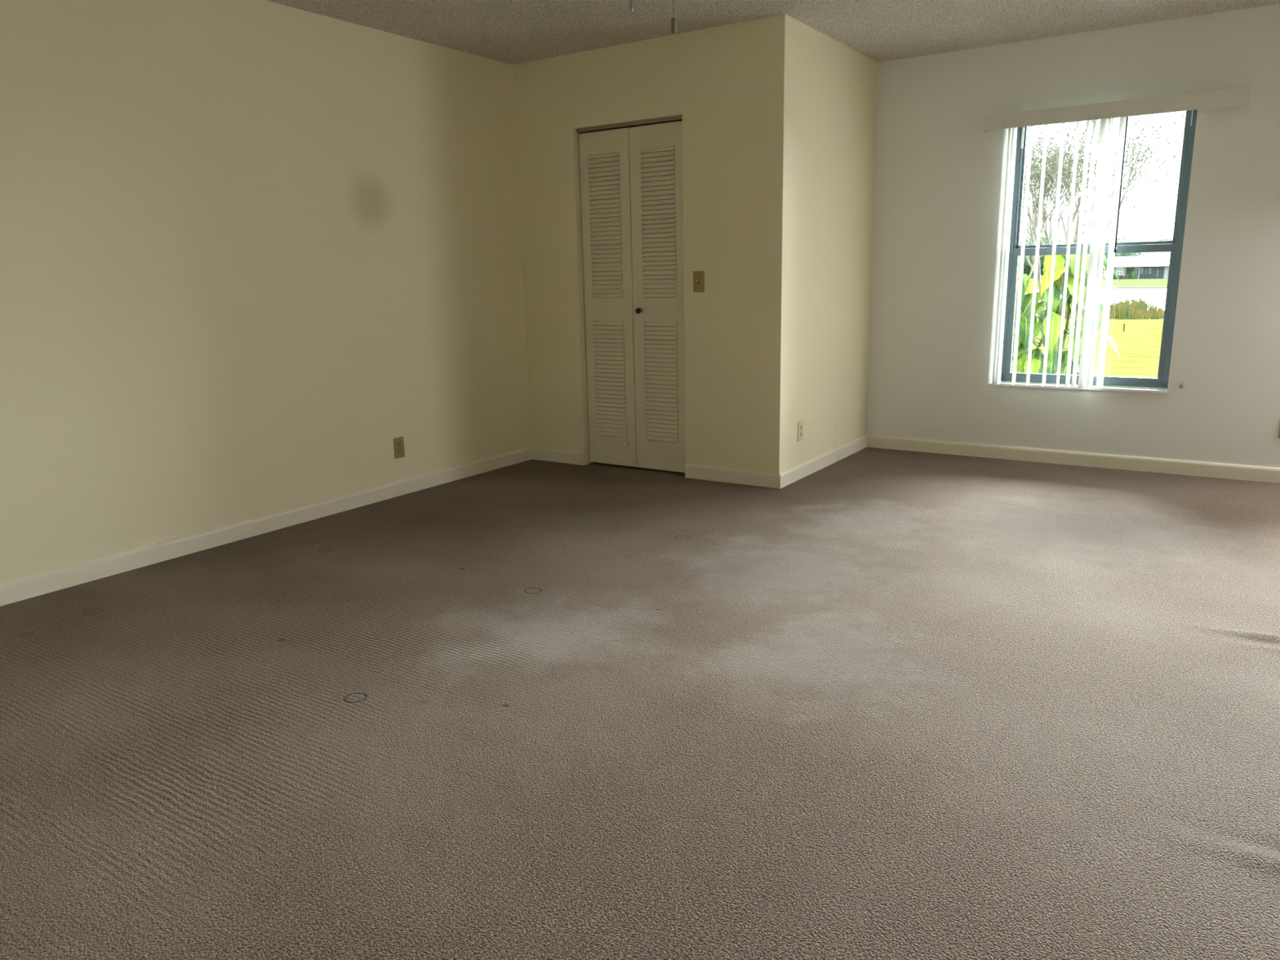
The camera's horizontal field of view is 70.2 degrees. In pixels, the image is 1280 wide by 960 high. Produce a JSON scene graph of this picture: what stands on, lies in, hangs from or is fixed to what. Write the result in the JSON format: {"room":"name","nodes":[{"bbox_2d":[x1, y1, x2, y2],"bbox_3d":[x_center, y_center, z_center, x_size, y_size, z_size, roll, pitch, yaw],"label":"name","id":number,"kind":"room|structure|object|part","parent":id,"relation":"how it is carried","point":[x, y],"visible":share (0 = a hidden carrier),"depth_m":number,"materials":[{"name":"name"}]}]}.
{"room":"empty living room","nodes":[
{"label":"empty living room","id":0,"kind":"room"},
{"bbox_2d":[0,0,639,583],"bbox_3d":[-1.976,-0.905,4.092,0.120,2.460,7.466,7,15,33],"label":"wall","id":1,"kind":"structure","parent":0,"point":[250,250],"depth_m":4.15,"materials":[{"name":"beige paint"}]},
{"bbox_2d":[0,446,532,606],"bbox_3d":[-2.299,0.386,3.720,0.014,0.083,5.757,7,15,33],"label":"baseboard","id":2,"kind":"structure","parent":1,"relation":"attached to","point":[20,589],"depth_m":4.27,"materials":[{"name":"paint"}]},
{"bbox_2d":[393,436,404,458],"bbox_3d":[-1.344,-0.181,5.090,0.009,0.115,0.070,7,15,33],"label":"electrical outlet","id":3,"kind":"object","parent":1,"relation":"attached to","point":[399,451],"visible":1,"depth_m":5.08,"materials":[{"name":"brown plastic"}]},
{"bbox_2d":[0,447,1279,959],"bbox_3d":[1.040,0.656,2.378,7.196,0.023,7.246,7,15,33],"label":"floor","id":4,"kind":"structure","parent":0,"point":[874,704],"depth_m":2.46,"materials":[{"name":"beige carpet"}]},
{"bbox_2d":[512,13,794,473],"bbox_3d":[0.033,-1.238,5.359,1.796,2.460,0.110,7,15,33],"label":"wall","id":5,"kind":"structure","parent":0,"point":[731,86],"depth_m":5.08,"materials":[{"name":"beige paint"}]},
{"bbox_2d":[531,446,583,465],"bbox_3d":[-0.545,-0.159,5.937,0.433,0.083,0.014,7,15,33],"label":"baseboard","id":6,"kind":"structure","parent":5,"relation":"attached to","point":[572,457],"depth_m":5.92,"materials":[{"name":"paint"}]},
{"bbox_2d":[573,115,685,472],"bbox_3d":[-0.032,-1.058,5.448,0.751,2.033,0.108,7,15,33],"label":"door","id":7,"kind":"structure","parent":5,"relation":"in","point":[628,182],"depth_m":5.43,"materials":[{"name":"beige wood"}]},
{"bbox_3d":[-0.203,-1.514,5.447,0.225,0.833,0.023,7,15,33],"label":"louvre panel","id":8,"kind":"part","parent":7,"relation":"part of","materials":[{"name":"beige wood"}]},
{"bbox_3d":[-0.183,-0.625,5.649,0.225,0.714,0.023,7,15,33],"label":"louvre panel","id":9,"kind":"part","parent":7,"relation":"part of","materials":[{"name":"beige wood"}]},
{"bbox_3d":[-0.091,-0.225,5.664,0.028,0.028,0.022,7,15,33],"label":"knob","id":10,"kind":"part","parent":7,"relation":"part of","materials":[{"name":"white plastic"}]},
{"bbox_3d":[-0.008,-1.005,5.412,0.035,0.035,0.032,7,15,33],"label":"knob","id":11,"kind":"part","parent":7,"relation":"part of","materials":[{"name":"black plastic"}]},
{"bbox_3d":[0.110,-1.475,5.244,0.226,0.833,0.023,7,15,33],"label":"louvre panel","id":12,"kind":"part","parent":7,"relation":"part of","materials":[{"name":"beige wood"}]},
{"bbox_3d":[0.130,-0.586,5.447,0.226,0.714,0.023,7,15,33],"label":"louvre panel","id":13,"kind":"part","parent":7,"relation":"part of","materials":[{"name":"beige wood"}]},
{"bbox_2d":[693,271,704,292],"bbox_3d":[0.327,-1.114,5.112,0.070,0.115,0.018,7,15,33],"label":"light switch","id":14,"kind":"object","parent":5,"relation":"attached to","point":[698,276],"visible":1,"depth_m":5.11,"materials":[{"name":"brown plastic"}]},
{"bbox_2d":[684,463,780,488],"bbox_3d":[0.528,-0.024,5.242,0.616,0.083,0.014,7,15,33],"label":"baseboard","id":15,"kind":"structure","parent":5,"relation":"attached to","point":[750,477],"depth_m":5.23,"materials":[{"name":"paint"}]},
{"bbox_2d":[265,0,1279,64],"bbox_3d":[1.008,-1.775,1.859,7.336,0.100,7.466,7,15,33],"label":"ceiling","id":16,"kind":"structure","parent":0,"point":[512,32],"depth_m":4.64,"materials":[{"name":"white paint"}]},
{"bbox_2d":[629,0,675,33],"bbox_3d":[0.056,-1.649,2.814,1.215,0.530,1.162,7,15,33],"label":"ceiling fan","id":17,"kind":"object","parent":16,"relation":"hanging from","point":[673,20],"visible":1,"depth_m":2.79,"materials":[{"name":"beige metal"}]},
{"bbox_2d":[787,18,878,469],"bbox_3d":[1.123,-1.287,5.465,0.100,2.460,1.279,7,15,33],"label":"wall","id":18,"kind":"structure","parent":0,"point":[835,91],"depth_m":5.35,"materials":[{"name":"beige paint"}]},
{"bbox_2d":[797,420,803,441],"bbox_3d":[0.928,-0.284,5.257,0.009,0.115,0.070,7,15,33],"label":"electrical outlet","id":19,"kind":"object","parent":18,"relation":"attached to","point":[800,424],"visible":1,"depth_m":5.25,"materials":[{"name":"beige plastic"}]},
{"bbox_2d":[779,435,866,488],"bbox_3d":[1.162,-0.130,5.643,0.014,0.083,1.403,7,15,33],"label":"baseboard","id":20,"kind":"structure","parent":18,"relation":"attached to","point":[797,473],"depth_m":5.55,"materials":[{"name":"paint"}]},
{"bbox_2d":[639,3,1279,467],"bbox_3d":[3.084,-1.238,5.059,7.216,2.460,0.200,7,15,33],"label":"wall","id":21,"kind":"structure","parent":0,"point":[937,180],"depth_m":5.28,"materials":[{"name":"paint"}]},
{"bbox_2d":[866,435,1279,483],"bbox_3d":[3.750,0.010,4.779,5.300,0.083,0.014,7,15,33],"label":"baseboard","id":22,"kind":"structure","parent":21,"relation":"attached to","point":[1210,469],"depth_m":5.47,"materials":[{"name":"paint"}]},
{"bbox_2d":[995,109,1197,393],"bbox_3d":[2.629,-1.334,5.316,0.938,1.596,0.186,7,15,33],"label":"window","id":23,"kind":"structure","parent":21,"relation":"attached to","point":[1135,384],"depth_m":5.34,"materials":[{"name":"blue metal"}]},
{"bbox_3d":[2.630,-0.557,5.462,0.931,0.017,0.118,7,15,33],"label":"sill","id":24,"kind":"part","parent":23,"relation":"part of","materials":[{"name":"white stone"}]},
{"bbox_3d":[2.660,-0.989,5.430,0.870,0.792,0.030,7,15,33],"label":"sash","id":25,"kind":"part","parent":23,"relation":"part of","materials":[{"name":"blue metal"}]},
{"bbox_3d":[2.661,-1.726,5.289,0.870,0.763,0.024,7,15,33],"label":"sash","id":26,"kind":"part","parent":23,"relation":"part of","materials":[{"name":"glass"}]},
{"bbox_2d":[982,86,1249,389],"bbox_3d":[2.595,-1.308,5.185,1.303,1.569,0.104,7,15,33],"label":"vertical blind","id":27,"kind":"object","parent":21,"relation":"attached to","point":[1105,111],"visible":1,"depth_m":5.20,"materials":[{"name":"white plastic"}]},
{"label":"outside","id":28,"kind":"structure","parent":0,"visible":0},
{"bbox_2d":[1036,286,1166,288],"bbox_3d":[53.071,-16.526,78.802,240.000,0.500,0.800,7,15,33],"label":"bank","id":29,"kind":"object","parent":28,"point":[1145,286],"depth_m":83.09,"materials":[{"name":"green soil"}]},
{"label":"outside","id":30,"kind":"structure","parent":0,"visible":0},
{"bbox_2d":[1022,272,1168,288],"bbox_3d":[136.616,-46.184,202.149,520.000,1.105,303.400,7,15,33],"label":"lawn","id":31,"kind":"structure","parent":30,"point":[1155,282],"depth_m":112.06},
{"bbox_2d":[1020,231,1064,278],"bbox_3d":[86.968,-49.885,202.215,14.819,10.921,15.422,7,15,33],"label":"tree","id":32,"kind":"object","parent":31,"relation":"on","point":[1027,268],"visible":0.11,"depth_m":198.51,"materials":[{"name":"green plant"}]},
{"bbox_2d":[1112,273,1118,279],"bbox_3d":[85.924,-36.802,164.936,1.346,1.554,1.338,7,15,33],"label":"bush","id":33,"kind":"object","parent":31,"relation":"on","point":[1114,277],"visible":0.44,"depth_m":164.61,"materials":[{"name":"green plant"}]},
{"bbox_2d":[1103,235,1146,259],"bbox_3d":[106.759,-50.559,205.834,13.223,9.290,14.028,7,15,33],"label":"tree","id":34,"kind":"object","parent":31,"relation":"on","point":[1117,255],"visible":0.09,"depth_m":201.66,"materials":[{"name":"green plant"}]},
{"bbox_2d":[1124,273,1129,279],"bbox_3d":[87.616,-36.502,163.899,0.925,1.219,0.986,7,15,33],"label":"bush","id":35,"kind":"object","parent":31,"relation":"on","point":[1126,276],"visible":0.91,"depth_m":163.67,"materials":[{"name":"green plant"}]},
{"bbox_2d":[1097,252,1170,279],"bbox_3d":[95.558,-40.415,167.732,21.022,6.386,15.700,7,15,33],"label":"house","id":36,"kind":"structure","parent":31,"relation":"on","point":[1155,265],"depth_m":163.75,"materials":[{"name":"grey paint"}]},
{"bbox_2d":[1130,271,1137,279],"bbox_3d":[88.550,-36.656,163.262,1.175,1.768,1.306,7,15,33],"label":"bush","id":37,"kind":"object","parent":31,"relation":"on","point":[1133,275],"visible":0.94,"depth_m":162.95,"materials":[{"name":"green plant"}]},
{"bbox_2d":[1151,235,1173,253],"bbox_3d":[120.628,-50.763,204.344,12.707,9.750,13.278,7,15,33],"label":"tree","id":38,"kind":"object","parent":31,"relation":"on","point":[1169,238],"visible":0.03,"depth_m":203.87,"materials":[{"name":"green plant"}]},
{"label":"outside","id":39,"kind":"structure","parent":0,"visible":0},
{"bbox_2d":[1025,288,1166,311],"bbox_3d":[38.961,-11.615,57.952,240.000,0.001,51.500,7,15,33],"label":"lake","id":40,"kind":"structure","parent":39,"point":[1158,295],"depth_m":67.56,"materials":[{"name":"grey liquid"}]},
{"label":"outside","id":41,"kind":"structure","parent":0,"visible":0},
{"bbox_2d":[1011,316,1163,388],"bbox_3d":[18.233,-4.504,27.301,120.000,1.250,53.854,7,15,33],"label":"lawn","id":42,"kind":"structure","parent":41,"point":[1139,346],"depth_m":16.23,"materials":[{"name":"green plant"}]},
{"bbox_2d":[1010,253,1120,386],"bbox_3d":[2.819,-0.959,6.935,1.467,1.583,0.662,7,15,33],"label":"plant","id":43,"kind":"object","parent":42,"relation":"on","point":[1037,356],"visible":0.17,"depth_m":6.63,"materials":[{"name":"green plant"}]},
{"bbox_3d":[2.876,-0.959,6.932,1.109,1.584,0.517,7,15,33],"label":"stem","id":44,"kind":"part","parent":43,"relation":"part of","materials":[{"name":"green plant"}]},
{"bbox_2d":[1015,293,1164,319],"bbox_3d":[14.040,-4.904,25.395,10.211,0.699,3.548,7,15,33],"label":"bush","id":45,"kind":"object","parent":42,"relation":"on","point":[1126,308],"depth_m":24.82,"materials":[{"name":"green plant"}]},
{"bbox_2d":[1019,111,1183,311],"bbox_3d":[9.497,-6.321,21.464,4.927,5.434,5.854,-11,16,-38],"label":"tree","id":46,"kind":"object","parent":42,"relation":"on","point":[1052,173],"visible":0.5,"depth_m":20.33,"materials":[{"name":"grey plant"}]}
]}

